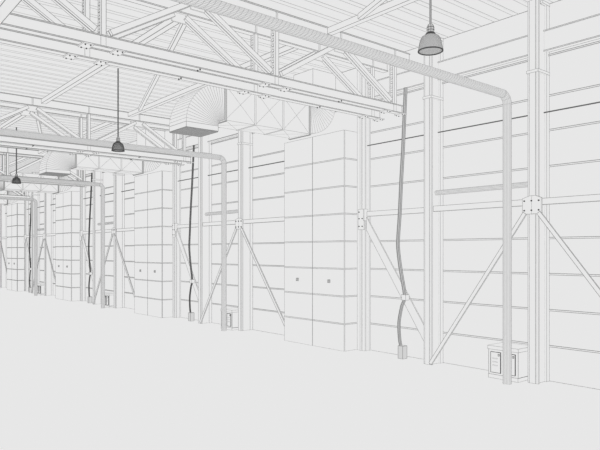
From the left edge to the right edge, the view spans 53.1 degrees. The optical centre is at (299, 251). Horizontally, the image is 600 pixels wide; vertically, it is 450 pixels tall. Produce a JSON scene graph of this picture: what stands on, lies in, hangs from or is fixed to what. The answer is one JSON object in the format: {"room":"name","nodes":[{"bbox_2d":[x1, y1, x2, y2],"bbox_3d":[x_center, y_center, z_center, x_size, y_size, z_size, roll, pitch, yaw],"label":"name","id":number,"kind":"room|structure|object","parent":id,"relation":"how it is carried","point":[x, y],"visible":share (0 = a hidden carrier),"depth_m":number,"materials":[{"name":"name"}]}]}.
{"room":"industrial warehouse","nodes":[
{"label":"industrial warehouse","id":0,"kind":"room"},
{"bbox_2d":[0,0,553,172],"bbox_3d":[-9.595,-3.492,15.456,11.000,0.095,46.042,0,0,-40],"label":"ceiling","id":1,"kind":"structure","parent":0,"point":[23,71],"depth_m":10.04,"materials":[{"name":"white paint"}]},
{"bbox_2d":[0,190,20,204],"bbox_3d":[-14.408,-2.714,27.279,3.273,1.472,0.639,0,0,-40],"label":"air duct","id":2,"kind":"object","parent":1,"relation":"attached to","point":[2,201],"visible":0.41,"depth_m":27.64,"materials":[{"name":"white metal"}]},
{"bbox_2d":[12,127,20,183],"bbox_3d":[-7.866,-2.671,16.646,0.246,1.556,0.246,0,0,-40],"label":"pendant lamp","id":3,"kind":"object","parent":1,"relation":"hanging from","point":[16,180],"visible":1,"depth_m":16.62,"materials":[{"name":"grey metal"}]},
{"bbox_2d":[0,169,76,193],"bbox_3d":[-9.853,-2.714,21.798,3.270,1.468,0.634,0,0,-40],"label":"air duct","id":4,"kind":"object","parent":1,"relation":"attached to","point":[7,186],"visible":0.58,"depth_m":21.72,"materials":[{"name":"white metal"}]},
{"bbox_2d":[39,129,164,176],"bbox_3d":[-5.298,-2.714,16.318,3.268,1.465,0.629,0,0,-40],"label":"air duct","id":5,"kind":"object","parent":1,"relation":"attached to","point":[52,163],"visible":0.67,"depth_m":15.93,"materials":[{"name":"white metal"}]},
{"bbox_2d":[39,168,69,176],"bbox_3d":[-6.323,-2.035,15.466,0.602,0.107,0.578,0,0,-40],"label":"outlet","id":6,"kind":"object","parent":5,"relation":"attached to","point":[61,172],"depth_m":15.31,"materials":[{"name":"white metal"}]},
{"bbox_2d":[111,68,124,151],"bbox_3d":[-3.427,-2.673,11.305,0.242,1.557,0.242,0,0,32],"label":"pendant lamp","id":7,"kind":"object","parent":1,"relation":"hanging from","point":[117,146],"visible":1,"depth_m":11.29,"materials":[{"name":"grey metal"}]},
{"bbox_2d":[169,69,335,139],"bbox_3d":[-0.744,-2.715,10.837,3.265,1.462,0.624,0,0,-40],"label":"air duct","id":8,"kind":"object","parent":1,"relation":"attached to","point":[200,112],"visible":0.83,"depth_m":10.44,"materials":[{"name":"white metal"}]},
{"bbox_2d":[169,121,217,136],"bbox_3d":[-1.768,-2.036,9.986,0.600,0.104,0.575,0,0,-40],"label":"outlet","id":9,"kind":"object","parent":8,"relation":"attached to","point":[191,128],"depth_m":9.84,"materials":[{"name":"white metal"}]},
{"bbox_2d":[418,0,442,55],"bbox_3d":[1.238,-2.673,5.692,0.240,1.554,0.240,0,0,-40],"label":"pendant lamp","id":10,"kind":"object","parent":1,"relation":"hanging from","point":[430,44],"visible":1,"depth_m":5.66,"materials":[{"name":"grey metal"}]},
{"bbox_2d":[0,287,599,449],"bbox_3d":[-11.505,1.800,13.843,16.000,0.001,46.000,0,0,-40],"label":"floor","id":11,"kind":"structure","parent":0,"point":[75,375],"depth_m":7.54,"materials":[{"name":"white paint"}]},
{"bbox_2d":[0,190,6,287],"bbox_3d":[-14.930,-0.822,30.210,0.350,5.258,0.290,0,0,-40],"label":"steel column","id":12,"kind":"structure","parent":11,"relation":"on","point":[3,208],"depth_m":30.17,"materials":[{"name":"white metal"}]},
{"bbox_2d":[0,241,6,272],"bbox_3d":[-14.444,0.565,29.391,0.034,2.238,1.744,0,0,-41],"label":"diagonal brace","id":13,"kind":"object","parent":12,"relation":"attached to","point":[0,241],"visible":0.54,"depth_m":29.56,"materials":[{"name":"white paint"}]},
{"bbox_2d":[7,203,23,290],"bbox_3d":[-13.277,-0.200,28.069,0.460,4.010,1.750,0,0,-40],"label":"tall cabinet","id":14,"kind":"object","parent":11,"relation":"on","point":[15,212],"visible":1,"depth_m":27.47,"materials":[{"name":"white paint"}]},
{"bbox_2d":[0,196,36,295],"bbox_3d":[-14.625,-0.197,21.474,9.964,3.995,0.120,0,0,-40],"label":"pipe","id":15,"kind":"object","parent":11,"relation":"on","point":[1,197],"visible":1,"depth_m":24.56,"materials":[{"name":"white metal"}]},
{"bbox_2d":[24,192,28,290],"bbox_3d":[-12.507,-0.822,27.400,0.202,5.255,0.234,0,0,-40],"label":"column","id":16,"kind":"structure","parent":11,"relation":"on","point":[26,203],"depth_m":27.37,"materials":[{"name":"white metal"}]},
{"bbox_2d":[31,172,39,292],"bbox_3d":[-11.516,-0.822,26.118,0.327,5.256,0.182,0,0,-40],"label":"steel column","id":17,"kind":"structure","parent":11,"relation":"on","point":[34,195],"depth_m":26.05,"materials":[{"name":"white metal"}]},
{"bbox_2d":[37,283,43,294],"bbox_3d":[-10.664,1.570,24.994,0.435,0.472,0.488,0,0,-40],"label":"control box","id":18,"kind":"object","parent":11,"relation":"on","point":[40,287],"visible":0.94,"depth_m":24.76,"materials":[{"name":"white paint"}]},
{"bbox_2d":[43,193,52,295],"bbox_3d":[-10.375,-0.822,24.730,0.348,5.256,0.288,0,0,-40],"label":"steel column","id":19,"kind":"structure","parent":11,"relation":"on","point":[48,197],"depth_m":24.69,"materials":[{"name":"white metal"}]},
{"bbox_2d":[31,239,43,292],"bbox_3d":[-11.082,0.620,25.323,0.032,2.344,1.668,0,0,-40],"label":"diagonal brace","id":20,"kind":"object","parent":19,"relation":"attached to","point":[43,239],"visible":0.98,"depth_m":25.15,"materials":[{"name":"white paint"}]},
{"bbox_2d":[44,239,54,278],"bbox_3d":[-9.889,0.565,23.911,0.032,2.236,1.742,0,0,-41],"label":"diagonal brace","id":21,"kind":"object","parent":19,"relation":"attached to","point":[44,239],"visible":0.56,"depth_m":24.06,"materials":[{"name":"white paint"}]},
{"bbox_2d":[0,175,104,307],"bbox_3d":[-10.070,-0.197,15.994,9.962,3.994,0.118,0,0,-40],"label":"pipe","id":22,"kind":"object","parent":11,"relation":"on","point":[2,177],"visible":1,"depth_m":19.09,"materials":[{"name":"white metal"}]},
{"bbox_2d":[55,191,79,300],"bbox_3d":[-8.722,-0.200,22.589,0.458,4.008,1.748,0,0,-40],"label":"tall cabinet","id":23,"kind":"object","parent":11,"relation":"on","point":[67,204],"visible":0.97,"depth_m":22.10,"materials":[{"name":"white paint"}]},
{"bbox_2d":[79,170,85,300],"bbox_3d":[-7.952,-0.822,21.920,0.200,5.253,0.232,0,0,-40],"label":"column","id":24,"kind":"structure","parent":11,"relation":"on","point":[82,190],"depth_m":21.89,"materials":[{"name":"white metal"}]},
{"bbox_2d":[82,234,92,280],"bbox_3d":[-7.447,0.505,21.267,0.031,2.269,1.425,0,0,-40],"label":"brace","id":25,"kind":"object","parent":24,"relation":"attached to","point":[83,240],"visible":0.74,"depth_m":21.49,"materials":[{"name":"white paint"}]},
{"bbox_2d":[92,171,102,303],"bbox_3d":[-6.961,-0.822,20.638,0.325,5.253,0.179,0,0,-40],"label":"steel column","id":26,"kind":"structure","parent":11,"relation":"on","point":[97,176],"depth_m":20.58,"materials":[{"name":"white metal"}]},
{"bbox_2d":[85,171,92,175],"bbox_3d":[-7.376,-2.915,21.290,0.096,0.301,1.519,0,0,-40],"label":"beam","id":27,"kind":"structure","parent":26,"relation":"attached to","point":[86,172],"depth_m":21.52,"materials":[{"name":"white metal"}]},
{"bbox_2d":[88,173,92,296],"bbox_3d":[-7.368,-0.579,21.091,0.148,4.399,0.236,0,0,-40],"label":"hose","id":28,"kind":"object","parent":27,"relation":"hanging from","point":[89,272],"visible":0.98,"depth_m":21.09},
{"bbox_2d":[105,292,112,307],"bbox_3d":[-6.110,1.570,19.513,0.433,0.470,0.486,0,0,-40],"label":"control box","id":29,"kind":"object","parent":11,"relation":"on","point":[108,295],"visible":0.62,"depth_m":19.28,"materials":[{"name":"white paint"}]},
{"bbox_2d":[0,128,226,330],"bbox_3d":[-5.516,-0.197,10.514,9.961,3.993,0.116,0,0,-40],"label":"pipe","id":30,"kind":"object","parent":11,"relation":"on","point":[7,132],"visible":1,"depth_m":13.23,"materials":[{"name":"white metal"}]},
{"bbox_2d":[112,173,124,307],"bbox_3d":[-5.824,-0.822,19.247,0.354,5.253,0.286,0,0,-40],"label":"steel column","id":31,"kind":"structure","parent":11,"relation":"on","point":[118,179],"depth_m":19.20,"materials":[{"name":"white metal"}]},
{"bbox_2d":[93,235,112,303],"bbox_3d":[-6.527,0.620,19.842,0.030,2.342,1.665,0,0,-40],"label":"diagonal brace","id":32,"kind":"object","parent":31,"relation":"attached to","point":[111,235],"visible":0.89,"depth_m":19.81,"materials":[{"name":"white paint"}]},
{"bbox_2d":[95,229,111,232],"bbox_3d":[-6.448,-0.682,19.899,0.070,0.095,1.635,0,0,-40],"label":"beam","id":33,"kind":"structure","parent":31,"relation":"attached to","point":[107,230],"depth_m":19.84,"materials":[{"name":"white metal"}]},
{"bbox_2d":[114,235,133,294],"bbox_3d":[-5.335,0.565,18.430,0.030,2.234,1.740,0,0,-41],"label":"diagonal brace","id":34,"kind":"object","parent":31,"relation":"attached to","point":[124,264],"visible":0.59,"depth_m":18.51,"materials":[{"name":"white paint"}]},
{"bbox_2d":[116,228,133,231],"bbox_3d":[-5.263,-0.682,18.474,0.070,0.095,1.751,0,0,-40],"label":"beam","id":35,"kind":"structure","parent":31,"relation":"attached to","point":[121,229],"depth_m":18.66,"materials":[{"name":"white metal"}]},
{"bbox_2d":[134,171,171,317],"bbox_3d":[-4.168,-0.200,17.108,0.456,4.006,1.745,0,0,-40],"label":"tall cabinet","id":36,"kind":"object","parent":11,"relation":"on","point":[152,191],"visible":0.94,"depth_m":16.75,"materials":[{"name":"white metal"}]},
{"bbox_2d":[172,133,180,317],"bbox_3d":[-3.398,-0.822,16.440,0.198,5.250,0.230,0,0,-40],"label":"column","id":37,"kind":"structure","parent":11,"relation":"on","point":[176,170],"depth_m":16.42,"materials":[{"name":"white metal"}]},
{"bbox_2d":[177,229,197,298],"bbox_3d":[-2.893,0.505,15.787,0.029,2.267,1.423,0,0,-40],"label":"brace","id":38,"kind":"object","parent":37,"relation":"attached to","point":[181,245],"visible":0.75,"depth_m":15.94,"materials":[{"name":"white paint"}]},
{"bbox_2d":[188,312,193,320],"bbox_3d":[-2.826,1.693,15.596,0.119,0.224,0.109,0,0,-40],"label":"socket","id":39,"kind":"object","parent":11,"relation":"on","point":[190,315],"visible":1,"depth_m":15.56,"materials":[{"name":"white plastic"}]},
{"bbox_2d":[198,135,211,323],"bbox_3d":[-2.406,-0.822,15.158,0.322,5.250,0.176,0,0,-40],"label":"steel column","id":40,"kind":"structure","parent":11,"relation":"on","point":[204,165],"depth_m":15.10,"materials":[{"name":"white metal"}]},
{"bbox_2d":[177,136,197,149],"bbox_3d":[-2.822,-2.915,15.809,0.093,0.298,1.516,0,0,-40],"label":"beam","id":41,"kind":"structure","parent":40,"relation":"attached to","point":[190,140],"depth_m":15.90,"materials":[{"name":"white paint"}]},
{"bbox_2d":[188,145,194,312],"bbox_3d":[-2.813,-0.579,15.611,0.145,4.395,0.232,0,0,-40],"label":"hose","id":42,"kind":"object","parent":41,"relation":"hanging from","point":[192,280],"visible":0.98,"depth_m":15.62,"materials":[{"name":"black rubber"}]},
{"bbox_2d":[177,223,197,227],"bbox_3d":[-2.872,-0.682,15.799,0.068,0.092,1.418,0,0,-40],"label":"beam","id":43,"kind":"structure","parent":40,"relation":"attached to","point":[183,225],"depth_m":15.91,"materials":[{"name":"white metal"}]},
{"bbox_2d":[227,308,237,329],"bbox_3d":[-1.555,1.570,14.033,0.431,0.468,0.484,0,0,-40],"label":"control box","id":44,"kind":"object","parent":11,"relation":"on","point":[232,313],"visible":0.45,"depth_m":13.79,"materials":[{"name":"white paint"}]},
{"bbox_2d":[235,130,252,330],"bbox_3d":[-1.270,-0.822,13.766,0.353,5.250,0.283,0,0,-40],"label":"steel column","id":45,"kind":"structure","parent":11,"relation":"on","point":[245,139],"depth_m":13.73,"materials":[{"name":"white metal"}]},
{"bbox_2d":[199,228,236,323],"bbox_3d":[-1.973,0.620,14.362,0.028,2.339,1.663,0,0,-40],"label":"diagonal brace","id":46,"kind":"object","parent":45,"relation":"attached to","point":[235,230],"visible":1,"depth_m":14.42,"materials":[{"name":"white paint"}]},
{"bbox_2d":[203,220,234,225],"bbox_3d":[-1.893,-0.682,14.418,0.068,0.092,1.632,0,0,-40],"label":"beam","id":47,"kind":"structure","parent":45,"relation":"attached to","point":[232,222],"depth_m":14.54,"materials":[{"name":"white metal"}]},
{"bbox_2d":[205,210,237,215],"bbox_3d":[-1.824,-0.945,14.476,0.079,0.079,1.776,0,0,-40],"label":"wall rail","id":48,"kind":"object","parent":45,"relation":"attached to","point":[228,211],"visible":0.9,"depth_m":14.62,"materials":[{"name":"white metal"}]},
{"bbox_2d":[207,127,237,141],"bbox_3d":[-1.758,-2.915,14.530,0.093,0.298,1.779,0,0,-40],"label":"beam","id":49,"kind":"structure","parent":45,"relation":"attached to","point":[223,133],"depth_m":14.68,"materials":[{"name":"white metal"}]},
{"bbox_2d":[240,227,283,324],"bbox_3d":[-0.780,0.565,12.950,0.028,2.231,1.737,0,0,-41],"label":"diagonal brace","id":50,"kind":"object","parent":45,"relation":"attached to","point":[241,229],"visible":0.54,"depth_m":12.97,"materials":[{"name":"white paint"}]},
{"bbox_2d":[243,217,283,223],"bbox_3d":[-0.709,-0.682,12.993,0.068,0.092,1.748,0,0,-40],"label":"beam","id":51,"kind":"structure","parent":45,"relation":"attached to","point":[274,219],"depth_m":13.06,"materials":[{"name":"white metal"}]},
{"bbox_2d":[248,161,283,167],"bbox_3d":[-0.621,-1.925,13.115,0.023,0.020,1.816,0,0,-40],"label":"conduit","id":52,"kind":"object","parent":45,"relation":"attached to","point":[280,161],"visible":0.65,"depth_m":13.26,"materials":[{"name":"grey metal"}]},
{"bbox_2d":[284,130,356,350],"bbox_3d":[0.387,-0.200,11.628,0.454,4.004,1.743,0,0,-40],"label":"tall cabinet","id":53,"kind":"object","parent":11,"relation":"on","point":[320,172],"visible":0.93,"depth_m":11.29,"materials":[{"name":"white paint"}]},
{"bbox_2d":[171,0,511,384],"bbox_3d":[-0.961,-0.196,5.033,9.959,3.993,0.116,0,0,-40],"label":"pipe","id":54,"kind":"object","parent":11,"relation":"on","point":[219,7],"visible":1,"depth_m":7.40,"materials":[{"name":"white metal"}]},
{"bbox_2d":[357,68,370,350],"bbox_3d":[1.157,-0.822,10.960,0.195,5.248,0.227,0,0,-40],"label":"column","id":55,"kind":"structure","parent":11,"relation":"on","point":[363,125],"depth_m":10.93,"materials":[{"name":"white metal"}]},
{"bbox_2d":[366,217,423,340],"bbox_3d":[1.662,0.505,10.307,0.026,2.264,1.420,0,0,-40],"label":"brace","id":56,"kind":"object","parent":55,"relation":"attached to","point":[411,308],"visible":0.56,"depth_m":10.35,"materials":[{"name":"white paint"}]},
{"bbox_2d":[398,345,406,358],"bbox_3d":[1.728,1.693,10.116,0.116,0.221,0.106,0,0,-40],"label":"socket","id":57,"kind":"object","parent":11,"relation":"on","point":[402,350],"visible":1,"depth_m":10.08,"materials":[{"name":"white plastic"}]},
{"bbox_2d":[423,38,443,364],"bbox_3d":[2.148,-0.822,9.677,0.320,5.248,0.174,0,0,-40],"label":"steel column","id":58,"kind":"structure","parent":11,"relation":"on","point":[433,88],"depth_m":9.61,"materials":[{"name":"white metal"}]},
{"bbox_2d":[367,71,423,98],"bbox_3d":[1.733,-2.915,10.329,0.090,0.295,1.513,0,0,-40],"label":"beam","id":59,"kind":"structure","parent":58,"relation":"attached to","point":[409,79],"depth_m":10.22,"materials":[{"name":"white metal"}]},
{"bbox_2d":[396,87,408,345],"bbox_3d":[1.742,-0.578,10.136,0.151,4.393,0.238,0,0,-40],"label":"hose","id":60,"kind":"object","parent":59,"relation":"hanging from","point":[404,296],"visible":0.99,"depth_m":10.13,"materials":[{"name":"black rubber"}]},
{"bbox_2d":[367,207,423,216],"bbox_3d":[1.683,-0.682,10.319,0.065,0.090,1.415,0,0,-40],"label":"beam","id":61,"kind":"structure","parent":58,"relation":"attached to","point":[409,210],"depth_m":10.34,"materials":[{"name":"white metal"}]},
{"bbox_2d":[367,135,423,145],"bbox_3d":[1.709,-1.925,10.311,0.019,0.016,1.515,0,0,-40],"label":"conduit","id":62,"kind":"object","parent":58,"relation":"attached to","point":[419,135],"visible":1,"depth_m":10.39,"materials":[{"name":"grey metal"}]},
{"bbox_2d":[488,342,527,382],"bbox_3d":[3.000,1.570,8.552,0.428,0.465,0.481,0,0,-40],"label":"control box","id":63,"kind":"object","parent":11,"relation":"on","point":[495,351],"visible":0.63,"depth_m":8.43,"materials":[{"name":"white paint"}]},
{"bbox_2d":[522,0,549,383],"bbox_3d":[3.284,-0.822,8.285,0.351,5.248,0.280,0,0,-40],"label":"steel column","id":64,"kind":"structure","parent":11,"relation":"on","point":[538,72],"depth_m":8.25,"materials":[{"name":"white metal"}]},
{"bbox_2d":[433,200,521,211],"bbox_3d":[2.662,-0.682,8.938,0.065,0.090,1.630,0,0,-40],"label":"beam","id":65,"kind":"structure","parent":64,"relation":"attached to","point":[515,203],"depth_m":8.96,"materials":[{"name":"white metal"}]},
{"bbox_2d":[429,212,526,364],"bbox_3d":[2.582,0.620,8.881,0.025,2.336,1.660,0,0,-40],"label":"diagonal brace","id":66,"kind":"object","parent":64,"relation":"attached to","point":[523,215],"visible":1,"depth_m":8.87,"materials":[{"name":"white paint"}]},
{"bbox_2d":[435,182,527,194],"bbox_3d":[2.731,-0.945,8.995,0.078,0.078,1.774,0,0,-40],"label":"wall rail","id":67,"kind":"object","parent":64,"relation":"attached to","point":[520,184],"visible":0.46,"depth_m":9.02,"materials":[{"name":"white metal"}]},
{"bbox_2d":[438,35,527,79],"bbox_3d":[2.796,-2.915,9.050,0.090,0.295,1.776,0,0,-40],"label":"beam","id":68,"kind":"structure","parent":64,"relation":"attached to","point":[516,49],"depth_m":8.99,"materials":[{"name":"white metal"}]},
{"bbox_2d":[438,115,527,132],"bbox_3d":[2.773,-1.925,9.031,0.019,0.016,1.775,0,0,-40],"label":"conduit","id":69,"kind":"object","parent":64,"relation":"attached to","point":[525,115],"visible":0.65,"depth_m":9.08,"materials":[{"name":"grey metal"}]},
{"bbox_2d":[537,211,599,296],"bbox_3d":[3.775,0.565,7.470,0.025,2.229,1.735,0,0,-41],"label":"diagonal brace","id":70,"kind":"object","parent":64,"relation":"attached to","point":[542,217],"visible":1,"depth_m":7.78,"materials":[{"name":"white paint"}]},
{"bbox_2d":[543,13,599,51],"bbox_3d":[4.088,-2.915,7.495,0.090,0.295,2.229,0,0,-40],"label":"beam","id":71,"kind":"structure","parent":64,"relation":"attached to","point":[587,29],"depth_m":8.00,"materials":[{"name":"white metal"}]},
{"bbox_2d":[543,194,599,204],"bbox_3d":[3.846,-0.682,7.513,0.065,0.090,1.746,0,0,-40],"label":"beam","id":72,"kind":"structure","parent":64,"relation":"attached to","point":[593,197],"depth_m":7.82,"materials":[{"name":"white metal"}]},
{"bbox_2d":[544,101,599,112],"bbox_3d":[3.934,-1.925,7.634,0.019,0.016,1.816,0,0,-40],"label":"conduit","id":73,"kind":"object","parent":64,"relation":"attached to","point":[599,101],"visible":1,"depth_m":7.99,"materials":[{"name":"grey metal"}]},
{"bbox_2d":[8,0,599,389],"bbox_3d":[-5.314,-0.829,18.989,0.138,5.262,46.000,0,0,-40],"label":"wall","id":74,"kind":"structure","parent":0,"point":[472,156],"depth_m":9.48,"materials":[{"name":"white paint"}]},
{"bbox_2d":[0,191,29,197],"bbox_3d":[-16.003,-2.841,23.222,10.885,1.074,0.174,0,0,-40],"label":"roof truss","id":75,"kind":"object","parent":74,"relation":"attached to","point":[19,192],"visible":0.23,"depth_m":26.25,"materials":[{"name":"white metal"}]},
{"bbox_2d":[0,153,85,187],"bbox_3d":[-11.768,-2.841,18.126,10.882,1.071,0.172,0,0,-40],"label":"roof truss","id":76,"kind":"object","parent":74,"relation":"attached to","point":[2,154],"visible":0.41,"depth_m":20.29,"materials":[{"name":"white metal"}]},
{"bbox_2d":[0,157,29,169],"bbox_3d":[-11.143,-3.305,22.951,0.103,0.103,6.503,0,0,-40],"label":"strut","id":77,"kind":"object","parent":76,"relation":"attached to","point":[22,159],"visible":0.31,"depth_m":21.98,"materials":[{"name":"white paint"}]},
{"bbox_2d":[0,146,89,185],"bbox_3d":[-11.449,-2.841,17.741,10.882,1.071,0.172,0,0,-40],"label":"roof truss","id":78,"kind":"object","parent":74,"relation":"attached to","point":[8,150],"visible":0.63,"depth_m":19.70,"materials":[{"name":"white metal"}]},
{"bbox_2d":[0,102,184,165],"bbox_3d":[-7.214,-2.836,12.646,10.879,1.078,0.170,0,0,-40],"label":"roof truss","id":79,"kind":"object","parent":74,"relation":"attached to","point":[81,117],"visible":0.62,"depth_m":14.27,"materials":[{"name":"white metal"}]},
{"bbox_2d":[0,114,25,128],"bbox_3d":[-8.126,-3.305,16.192,0.101,0.101,6.501,0,0,-40],"label":"strut","id":80,"kind":"object","parent":79,"relation":"attached to","point":[18,117],"visible":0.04,"depth_m":15.12,"materials":[{"name":"white paint"}]},
{"bbox_2d":[38,122,113,153],"bbox_3d":[-6.588,-3.305,17.471,0.101,0.101,6.501,0,0,-40],"label":"strut","id":81,"kind":"object","parent":79,"relation":"attached to","point":[105,124],"visible":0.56,"depth_m":16.00,"materials":[{"name":"white paint"}]},
{"bbox_2d":[34,112,41,132],"bbox_3d":[-7.197,-3.305,16.646,0.074,0.081,5.918,0,0,-21],"label":"brace","id":82,"kind":"object","parent":81,"relation":"attached to","point":[36,113],"visible":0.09,"depth_m":15.60,"materials":[{"name":"white paint"}]},
{"bbox_2d":[0,92,193,163],"bbox_3d":[-6.894,-2.836,12.261,10.879,1.078,0.170,0,0,-40],"label":"roof truss","id":83,"kind":"object","parent":74,"relation":"attached to","point":[32,104],"visible":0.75,"depth_m":13.87,"materials":[{"name":"white metal"}]},
{"bbox_2d":[0,0,387,121],"bbox_3d":[-2.659,-2.835,7.165,10.876,1.076,0.168,0,0,-40],"label":"roof truss","id":84,"kind":"object","parent":74,"relation":"attached to","point":[68,50],"visible":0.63,"depth_m":8.26,"materials":[{"name":"white metal"}]},
{"bbox_2d":[41,19,178,103],"bbox_3d":[-3.572,-3.305,10.712,0.098,0.098,6.498,0,0,-40],"label":"strut","id":85,"kind":"object","parent":84,"relation":"attached to","point":[161,28],"visible":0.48,"depth_m":10.81,"materials":[{"name":"white paint"}]},
{"bbox_2d":[128,45,297,116],"bbox_3d":[-2.033,-3.305,11.990,0.098,0.098,6.498,0,0,-40],"label":"strut","id":86,"kind":"object","parent":84,"relation":"attached to","point":[284,50],"visible":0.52,"depth_m":12.36,"materials":[{"name":"white paint"}]},
{"bbox_2d":[138,24,185,110],"bbox_3d":[-2.642,-3.305,11.166,0.070,0.078,5.914,0,0,-21],"label":"brace","id":87,"kind":"object","parent":86,"relation":"attached to","point":[181,28],"visible":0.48,"depth_m":11.16,"materials":[{"name":"white paint"}]},
{"bbox_2d":[0,0,409,116],"bbox_3d":[-2.339,-2.835,6.781,10.876,1.076,0.168,0,0,-40],"label":"roof truss","id":88,"kind":"object","parent":74,"relation":"attached to","point":[86,39],"visible":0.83,"depth_m":7.94,"materials":[{"name":"white metal"}]},
{"bbox_2d":[0,0,21,24],"bbox_3d":[-0.630,-2.252,2.987,0.115,0.109,8.405,0,0,-40],"label":"strut","id":89,"kind":"object","parent":88,"relation":"attached to","point":[6,6],"visible":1,"depth_m":5.41,"materials":[{"name":"white paint"}]},
{"bbox_2d":[327,0,417,34],"bbox_3d":[2.521,-3.305,6.510,0.095,0.095,6.495,0,0,-40],"label":"strut","id":90,"kind":"object","parent":88,"relation":"attached to","point":[392,5],"visible":0.86,"depth_m":8.35,"materials":[{"name":"white paint"}]},
{"bbox_2d":[358,0,385,19],"bbox_3d":[1.913,-3.305,5.686,0.067,0.075,5.911,0,0,-21],"label":"brace","id":91,"kind":"object","parent":90,"relation":"attached to","point":[372,6],"visible":1,"depth_m":8.13,"materials":[{"name":"white paint"}]},
{"bbox_2d":[23,41,599,193],"bbox_3d":[-5.369,-2.725,18.943,0.038,0.040,46.000,0,0,-40],"label":"trim","id":92,"kind":"structure","parent":74,"relation":"attached to","point":[596,42],"depth_m":8.95,"materials":[{"name":"white paint"}]},
{"bbox_3d":[-11.931,-2.915,26.770,0.098,0.303,1.521,0,0,-40],"label":"beam","id":93,"kind":"structure","parent":0,"visible":0},
{"bbox_2d":[29,208,30,286],"bbox_3d":[-11.923,-0.579,26.572,0.151,4.402,0.238,0,0,-40],"label":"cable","id":94,"kind":"object","parent":93,"relation":"hanging from","point":[30,208],"visible":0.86,"depth_m":26.57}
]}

